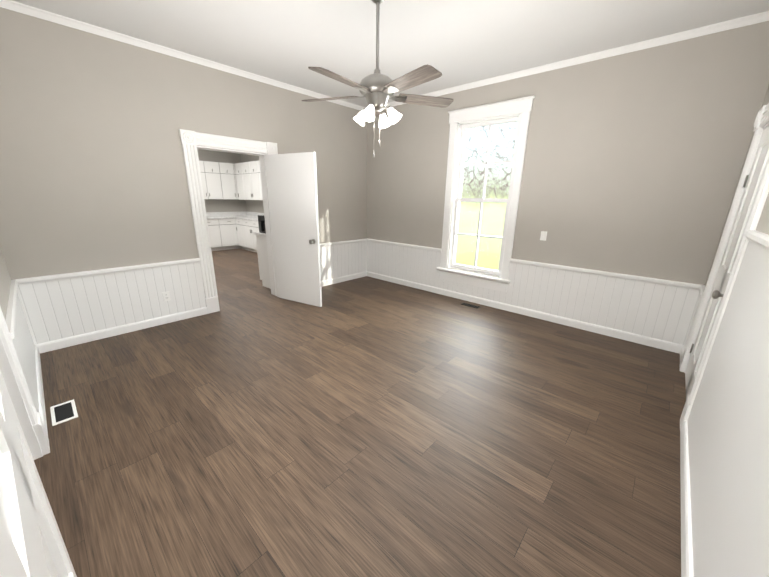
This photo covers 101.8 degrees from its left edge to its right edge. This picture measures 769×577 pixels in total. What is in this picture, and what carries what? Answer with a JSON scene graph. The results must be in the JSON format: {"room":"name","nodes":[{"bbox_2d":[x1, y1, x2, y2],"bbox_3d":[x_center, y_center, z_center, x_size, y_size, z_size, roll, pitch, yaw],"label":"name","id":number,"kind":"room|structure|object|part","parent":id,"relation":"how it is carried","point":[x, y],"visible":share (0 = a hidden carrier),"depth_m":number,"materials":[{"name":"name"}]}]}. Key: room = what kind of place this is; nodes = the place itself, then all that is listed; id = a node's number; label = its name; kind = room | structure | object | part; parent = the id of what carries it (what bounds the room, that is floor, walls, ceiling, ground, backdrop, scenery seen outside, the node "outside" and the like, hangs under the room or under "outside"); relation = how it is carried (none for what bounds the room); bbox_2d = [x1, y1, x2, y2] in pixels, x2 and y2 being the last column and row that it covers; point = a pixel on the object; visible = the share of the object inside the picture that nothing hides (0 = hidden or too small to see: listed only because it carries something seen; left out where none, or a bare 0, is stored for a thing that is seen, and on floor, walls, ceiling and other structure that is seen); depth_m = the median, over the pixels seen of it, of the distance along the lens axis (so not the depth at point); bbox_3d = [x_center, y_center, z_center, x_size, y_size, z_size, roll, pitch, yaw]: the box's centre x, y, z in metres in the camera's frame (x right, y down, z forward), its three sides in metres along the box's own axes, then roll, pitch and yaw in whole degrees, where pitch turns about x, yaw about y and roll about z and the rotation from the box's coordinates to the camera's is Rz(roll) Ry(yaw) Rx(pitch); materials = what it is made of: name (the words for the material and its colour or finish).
{"room":"empty dining room","nodes":[
{"label":"empty dining room","id":0,"kind":"room"},
{"bbox_2d":[0,247,10,320],"bbox_3d":[-1.699,-0.308,1.047,5.086,2.980,0.200,15,21,40],"label":"wall","id":1,"kind":"structure","parent":0,"point":[5,281],"depth_m":2.34,"materials":[{"name":"grey paint"}]},
{"bbox_2d":[0,307,49,459],"bbox_3d":[-1.674,0.061,1.156,1.388,2.211,0.244,15,21,40],"label":"door frame","id":2,"kind":"structure","parent":1,"relation":"attached to","point":[31,422],"depth_m":1.76,"materials":[{"name":"white wood"}]},
{"bbox_2d":[6,279,47,435],"bbox_3d":[-1.639,0.743,1.444,4.686,0.742,0.034,15,21,40],"label":"wainscot","id":3,"kind":"structure","parent":1,"relation":"attached to","point":[27,351],"depth_m":2.28,"materials":[{"name":"white wood"}]},
{"bbox_2d":[0,371,76,576],"bbox_3d":[-0.758,0.312,0.644,1.063,2.030,0.185,15,21,40],"label":"hall door","id":4,"kind":"structure","parent":1,"relation":"in","point":[32,544],"depth_m":0.59,"materials":[{"name":"white wood"}]},
{"bbox_2d":[0,7,366,279],"bbox_3d":[-1.922,-1.263,4.299,0.200,2.980,4.921,15,21,40],"label":"wall","id":5,"kind":"structure","parent":0,"point":[93,176],"depth_m":3.20,"materials":[{"name":"grey paint"}]},
{"bbox_2d":[0,0,365,110],"bbox_3d":[-1.803,-2.642,3.811,0.050,0.055,4.410,15,21,40],"label":"crown molding","id":6,"kind":"structure","parent":5,"relation":"attached to","point":[7,4],"depth_m":3.18,"materials":[{"name":"white wood"}]},
{"bbox_2d":[15,239,366,352],"bbox_3d":[-1.854,-0.166,4.538,0.034,0.742,4.521,15,21,40],"label":"wainscot","id":7,"kind":"structure","parent":5,"relation":"attached to","point":[65,310],"depth_m":3.44,"materials":[{"name":"white wood"}]},
{"bbox_2d":[162,291,170,301],"bbox_3d":[-2.610,0.096,3.747,0.010,0.114,0.070,15,21,40],"label":"electrical outlet","id":8,"kind":"object","parent":7,"relation":"attached to","point":[166,296],"visible":1,"depth_m":3.74,"materials":[{"name":"white plastic"}]},
{"bbox_2d":[179,129,277,313],"bbox_3d":[-1.993,-0.866,4.308,0.244,2.211,1.188,15,21,40],"label":"door frame","id":9,"kind":"structure","parent":5,"relation":"attached to","point":[192,142],"depth_m":3.95,"materials":[{"name":"white wood"}]},
{"bbox_2d":[265,152,321,306],"bbox_3d":[-1.239,-0.786,4.374,0.853,2.030,0.282,15,21,40],"label":"kitchen door","id":10,"kind":"structure","parent":5,"relation":"in","point":[292,189],"depth_m":4.30,"materials":[{"name":"white wood"}]},
{"bbox_2d":[197,149,245,211],"bbox_3d":[-6.028,-2.351,7.778,0.200,2.980,5.010,15,21,40],"label":"wall","id":11,"kind":"structure","parent":0,"point":[230,205],"depth_m":8.99,"materials":[{"name":"grey paint"}]},
{"bbox_2d":[199,160,222,199],"bbox_3d":[-4.891,-2.921,8.460,0.360,0.990,0.768,15,21,40],"label":"upper cabinet","id":12,"kind":"object","parent":11,"relation":"attached to","point":[212,179],"depth_m":8.45,"materials":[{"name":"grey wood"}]},
{"bbox_2d":[206,211,245,214],"bbox_3d":[-5.679,-1.904,8.134,0.020,0.105,4.230,15,21,40],"label":"backsplash","id":13,"kind":"structure","parent":11,"relation":"attached to","point":[208,213],"depth_m":9.21,"materials":[{"name":"white tile"}]},
{"bbox_2d":[219,162,238,199],"bbox_3d":[-4.374,-3.073,9.009,0.360,0.990,0.770,15,21,40],"label":"upper cabinet","id":14,"kind":"object","parent":11,"relation":"attached to","point":[230,181],"depth_m":8.77,"materials":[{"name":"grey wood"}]},
{"bbox_2d":[240,154,263,212],"bbox_3d":[-2.305,-2.339,7.956,5.490,2.980,0.200,15,21,40],"label":"wall","id":15,"kind":"structure","parent":0,"point":[251,205],"depth_m":9.12,"materials":[{"name":"grey paint"}]},
{"bbox_2d":[235,162,242,199],"bbox_3d":[-3.960,-3.034,8.902,0.466,0.990,0.378,15,21,40],"label":"upper cabinet","id":16,"kind":"object","parent":15,"relation":"attached to","point":[238,166],"depth_m":8.80,"materials":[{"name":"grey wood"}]},
{"bbox_2d":[243,161,258,199],"bbox_3d":[-3.456,-2.903,8.483,0.872,0.990,0.351,15,21,40],"label":"upper cabinet","id":17,"kind":"object","parent":15,"relation":"attached to","point":[250,177],"depth_m":8.37,"materials":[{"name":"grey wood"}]},
{"bbox_2d":[246,211,261,214],"bbox_3d":[-3.520,-2.118,8.992,1.990,0.105,0.020,15,21,40],"label":"backsplash","id":18,"kind":"structure","parent":15,"relation":"attached to","point":[247,213],"depth_m":9.32,"materials":[{"name":"white tile"}]},
{"bbox_2d":[255,160,262,199],"bbox_3d":[-2.809,-2.728,7.923,0.874,0.990,0.351,15,21,40],"label":"upper cabinet","id":19,"kind":"object","parent":15,"relation":"attached to","point":[257,164],"depth_m":8.04,"materials":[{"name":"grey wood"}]},
{"bbox_2d":[34,248,685,576],"bbox_3d":[-2.390,0.495,3.747,12.300,0.100,7.840,15,21,40],"label":"floor","id":20,"kind":"structure","parent":0,"point":[366,426],"depth_m":2.00,"materials":[{"name":"brown wood"}]},
{"bbox_2d":[50,399,77,425],"bbox_3d":[-2.292,0.882,2.235,0.276,0.008,0.126,15,21,40],"label":"floor vent","id":21,"kind":"object","parent":20,"relation":"in","point":[64,412],"visible":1,"depth_m":2.23,"materials":[{"name":"black"}]},
{"bbox_2d":[207,219,221,250],"bbox_3d":[-5.109,-1.438,8.462,0.630,0.875,1.060,15,21,40],"label":"base cabinet","id":22,"kind":"object","parent":20,"relation":"on","point":[215,228],"depth_m":8.55,"materials":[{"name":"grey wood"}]},
{"bbox_2d":[218,219,237,249],"bbox_3d":[-4.577,-1.594,9.027,0.630,0.875,0.524,15,21,40],"label":"base cabinet","id":23,"kind":"object","parent":20,"relation":"on","point":[231,230],"depth_m":8.82,"materials":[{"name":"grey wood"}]},
{"bbox_2d":[207,215,233,218],"bbox_3d":[-5.450,-1.772,7.955,0.640,0.040,4.230,15,21,40],"label":"countertop","id":24,"kind":"structure","parent":23,"relation":"on","point":[208,216],"depth_m":8.75,"materials":[{"name":"white stone"}]},
{"bbox_2d":[234,215,257,222],"bbox_3d":[-3.500,-1.925,8.592,1.370,0.040,0.640,15,21,40],"label":"countertop","id":25,"kind":"structure","parent":23,"relation":"on","point":[255,217],"depth_m":8.67,"materials":[{"name":"white stone"}]},
{"bbox_2d":[234,219,245,249],"bbox_3d":[-3.859,-1.585,9.037,0.483,0.875,0.621,15,21,40],"label":"base cabinet","id":26,"kind":"object","parent":20,"relation":"on","point":[237,222],"depth_m":8.83,"materials":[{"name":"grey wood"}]},
{"bbox_2d":[242,219,258,251],"bbox_3d":[-3.344,-1.445,8.591,0.909,0.875,0.621,15,21,40],"label":"base cabinet","id":27,"kind":"object","parent":20,"relation":"on","point":[248,225],"depth_m":8.46,"materials":[{"name":"grey wood"}]},
{"bbox_2d":[254,235,270,288],"bbox_3d":[-1.617,-0.523,5.538,0.621,0.875,1.002,15,21,40],"label":"base cabinet","id":28,"kind":"object","parent":20,"relation":"on","point":[260,242],"depth_m":5.25,"materials":[{"name":"grey wood"}]},
{"bbox_2d":[254,231,265,234],"bbox_3d":[-1.283,-1.062,5.770,0.640,0.040,2.030,15,21,40],"label":"countertop","id":29,"kind":"structure","parent":28,"relation":"on","point":[255,232],"depth_m":5.16,"materials":[{"name":"white stone"}]},
{"bbox_2d":[258,215,265,233],"bbox_3d":[-1.948,-1.059,5.144,0.200,0.280,0.160,15,21,40],"label":"coffee maker","id":30,"kind":"object","parent":29,"relation":"on","point":[261,222],"visible":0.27,"depth_m":5.11,"materials":[{"name":"black plastic"}]},
{"bbox_2d":[461,303,479,308],"bbox_3d":[1.270,0.251,4.606,0.268,0.006,0.100,15,21,40],"label":"floor vent","id":31,"kind":"object","parent":20,"relation":"in","point":[470,305],"visible":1,"depth_m":4.61,"materials":[{"name":"black metal"}]},
{"bbox_2d":[12,0,768,107],"bbox_3d":[-2.339,-2.461,2.883,12.300,0.100,7.840,15,21,40],"label":"ceiling","id":32,"kind":"structure","parent":0,"point":[453,42],"depth_m":2.85,"materials":[{"name":"paint"}]},
{"bbox_2d":[302,0,453,156],"bbox_3d":[-0.067,-1.643,2.438,1.283,1.145,1.262,15,21,40],"label":"ceiling fan","id":33,"kind":"object","parent":32,"relation":"hanging from","point":[377,89],"visible":1,"depth_m":2.41,"materials":[{"name":"silver metal"}]},
{"bbox_3d":[-0.409,-1.591,2.609,0.587,0.026,0.148,6,29,17],"label":"blade","id":34,"kind":"part","parent":33,"relation":"part of","materials":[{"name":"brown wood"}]},
{"bbox_3d":[-0.276,-1.473,2.214,0.148,0.026,0.587,25,27,30],"label":"blade","id":35,"kind":"part","parent":33,"relation":"part of","materials":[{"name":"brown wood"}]},
{"bbox_3d":[-0.059,-1.657,2.855,0.148,0.026,0.587,-11,16,3],"label":"blade","id":36,"kind":"part","parent":33,"relation":"part of","materials":[{"name":"silver metal"}]},
{"bbox_3d":[0.158,-1.466,2.216,0.148,0.026,0.587,4,11,-38],"label":"blade","id":37,"kind":"part","parent":33,"relation":"part of","materials":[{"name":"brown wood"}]},
{"bbox_3d":[0.291,-1.579,2.612,0.587,0.026,0.148,-4,5,-17],"label":"blade","id":38,"kind":"part","parent":33,"relation":"part of","materials":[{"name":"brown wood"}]},
{"bbox_2d":[367,21,768,284],"bbox_3d":[1.473,-1.239,4.417,5.086,2.980,0.200,15,21,40],"label":"wall","id":39,"kind":"structure","parent":0,"point":[633,162],"depth_m":3.33,"materials":[{"name":"grey paint"}]},
{"bbox_2d":[437,95,534,291],"bbox_3d":[1.378,-1.239,4.458,1.161,2.434,0.268,15,21,40],"label":"window","id":40,"kind":"structure","parent":39,"relation":"in","point":[517,110],"depth_m":4.40,"materials":[{"name":"white wood"}]},
{"bbox_2d":[366,238,704,353],"bbox_3d":[1.376,-0.142,4.648,4.686,0.742,0.034,15,21,40],"label":"wainscot","id":41,"kind":"structure","parent":39,"relation":"attached to","point":[654,312],"depth_m":3.83,"materials":[{"name":"white wood"}]},
{"bbox_2d":[540,231,546,240],"bbox_3d":[1.998,-0.660,3.930,0.070,0.114,0.018,15,21,40],"label":"light switch","id":42,"kind":"object","parent":39,"relation":"attached to","point":[543,236],"visible":1,"depth_m":3.93,"materials":[{"name":"white plastic"}]},
{"bbox_2d":[386,11,768,106],"bbox_3d":[1.412,-2.618,3.917,4.686,0.055,0.050,15,21,40],"label":"crown molding","id":43,"kind":"structure","parent":39,"relation":"attached to","point":[616,51],"depth_m":3.11,"materials":[{"name":"white wood"}]},
{"bbox_2d":[705,84,768,286],"bbox_3d":[1.696,-0.284,1.165,0.200,2.980,4.921,15,21,40],"label":"wall","id":44,"kind":"structure","parent":0,"point":[763,225],"depth_m":1.74,"materials":[{"name":"grey paint"}]},
{"bbox_2d":[680,103,768,429],"bbox_3d":[2.550,-0.177,2.219,0.244,2.211,1.218,15,21,40],"label":"door frame","id":45,"kind":"structure","parent":44,"relation":"attached to","point":[761,123],"depth_m":2.28,"materials":[{"name":"white wood"}]},
{"bbox_2d":[680,230,768,576],"bbox_3d":[1.596,0.464,1.465,0.034,1.372,4.521,15,21,40],"label":"wainscot","id":46,"kind":"structure","parent":44,"relation":"attached to","point":[758,238],"depth_m":1.57,"materials":[{"name":"white wood"}]},
{"bbox_2d":[685,126,768,398],"bbox_3d":[2.511,-0.109,2.279,0.173,2.030,0.894,15,21,40],"label":"door","id":47,"kind":"structure","parent":44,"relation":"in","point":[753,181],"depth_m":2.35,"materials":[{"name":"white wood"}]},
{"bbox_2d":[687,241,768,576],"bbox_3d":[1.080,0.640,0.907,0.012,1.330,2.961,15,21,40],"label":"panelling","id":48,"kind":"object","parent":44,"relation":"attached to","point":[728,431],"visible":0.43,"depth_m":1.24,"materials":[{"name":"white wood"}]},
{"label":"outside","id":49,"kind":"structure","parent":0,"visible":0},
{"bbox_2d":[455,122,516,270],"bbox_3d":[5.007,-4.645,7.329,32.000,16.000,0.050,15,21,40],"label":"window panes","id":50,"kind":"structure","parent":49,"point":[492,215],"depth_m":9.61,"materials":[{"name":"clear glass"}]}
]}

